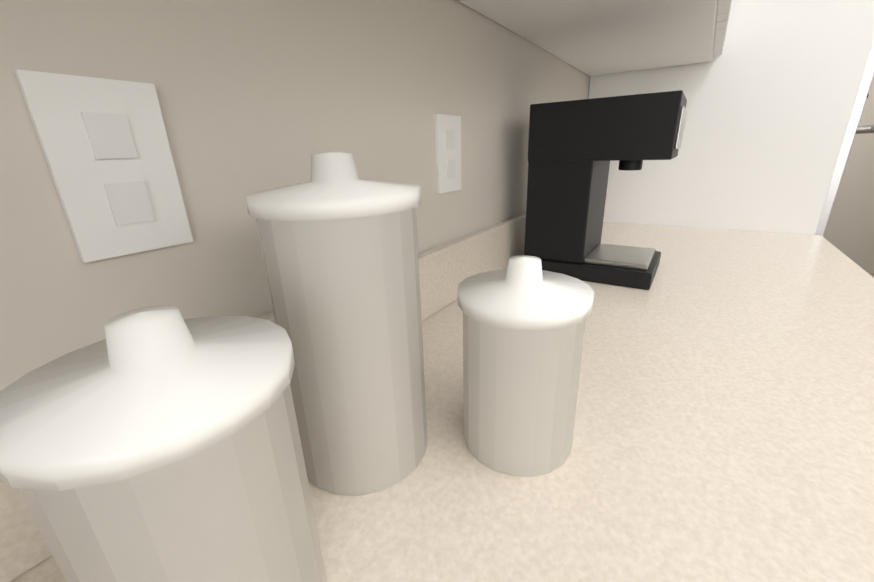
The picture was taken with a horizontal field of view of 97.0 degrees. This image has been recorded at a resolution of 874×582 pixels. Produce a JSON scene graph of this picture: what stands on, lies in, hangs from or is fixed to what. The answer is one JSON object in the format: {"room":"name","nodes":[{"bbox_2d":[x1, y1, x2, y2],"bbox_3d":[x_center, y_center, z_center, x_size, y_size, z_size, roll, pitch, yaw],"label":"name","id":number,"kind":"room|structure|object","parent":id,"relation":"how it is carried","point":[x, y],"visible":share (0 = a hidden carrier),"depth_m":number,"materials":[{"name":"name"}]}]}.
{"room":"kitchen","nodes":[
{"label":"kitchen","id":0,"kind":"room"},
{"bbox_2d":[0,0,589,390],"bbox_3d":[-1.262,0.253,-1.183,0.120,2.740,7.950,11,23,31],"label":"wall","id":1,"kind":"structure","parent":0,"point":[255,95],"depth_m":0.34,"materials":[{"name":"grey paint"}]},
{"bbox_2d":[14,69,192,262],"bbox_3d":[-0.220,-0.083,0.268,0.008,0.114,0.070,11,23,31],"label":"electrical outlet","id":2,"kind":"object","parent":1,"relation":"attached to","point":[105,146],"visible":1,"depth_m":0.26,"materials":[{"name":"white plastic"}]},
{"bbox_2d":[434,114,461,193],"bbox_3d":[0.020,-0.216,0.612,0.008,0.114,0.070,11,23,31],"label":"electrical outlet","id":3,"kind":"object","parent":1,"relation":"attached to","point":[447,128],"visible":1,"depth_m":0.60,"materials":[{"name":"white plastic"}]},
{"bbox_2d":[458,0,731,75],"bbox_3d":[-0.336,-0.664,-0.510,0.433,1.203,3.606,11,23,31],"label":"upper cabinet","id":4,"kind":"object","parent":1,"relation":"attached to","point":[594,37],"visible":1,"depth_m":0.73,"materials":[{"name":"white paint"}]},
{"bbox_2d":[823,75,873,273],"bbox_3d":[3.520,-1.543,3.340,3.410,2.740,0.120,11,23,31],"label":"door","id":5,"kind":"structure","parent":0,"point":[849,231],"depth_m":3.43,"materials":[{"name":"grey paint"}]},
{"bbox_3d":[3.621,0.864,0.799,11.000,0.060,16.000,11,23,31],"label":"floor","id":6,"kind":"structure","parent":0,"visible":0},
{"bbox_2d":[0,213,873,581],"bbox_3d":[-0.179,0.716,-0.032,0.643,1.020,3.523,11,23,31],"label":"countertop","id":7,"kind":"structure","parent":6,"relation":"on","point":[724,421],"depth_m":0.33,"materials":[{"name":"beige stone"}]},
{"bbox_2d":[0,305,325,581],"bbox_3d":[-0.117,0.097,0.189,0.108,0.187,0.108,11,23,31],"label":"canister","id":8,"kind":"object","parent":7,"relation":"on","point":[160,443],"visible":1,"depth_m":0.14,"materials":[{"name":"white ceramic"}]},
{"bbox_2d":[244,151,427,495],"bbox_3d":[-0.067,0.021,0.304,0.118,0.247,0.118,11,23,31],"label":"canister","id":9,"kind":"object","parent":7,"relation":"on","point":[338,238],"visible":1,"depth_m":0.26,"materials":[{"name":"white ceramic"}]},
{"bbox_2d":[458,255,593,476],"bbox_3d":[0.070,0.052,0.323,0.104,0.167,0.104,11,23,31],"label":"canister","id":10,"kind":"object","parent":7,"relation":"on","point":[524,317],"visible":1,"depth_m":0.29,"materials":[{"name":"white ceramic"}]},
{"bbox_2d":[524,90,686,289],"bbox_3d":[0.323,-0.198,0.766,0.244,0.320,0.180,11,23,31],"label":"coffee maker","id":11,"kind":"object","parent":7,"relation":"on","point":[575,147],"visible":0.92,"depth_m":0.71,"materials":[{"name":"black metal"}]},
{"bbox_2d":[588,0,873,235],"bbox_3d":[1.019,-0.661,1.375,0.743,2.575,1.000,11,23,31],"label":"wall","id":12,"kind":"structure","parent":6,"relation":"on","point":[776,94],"depth_m":1.04,"materials":[{"name":"white paint"}]}
]}

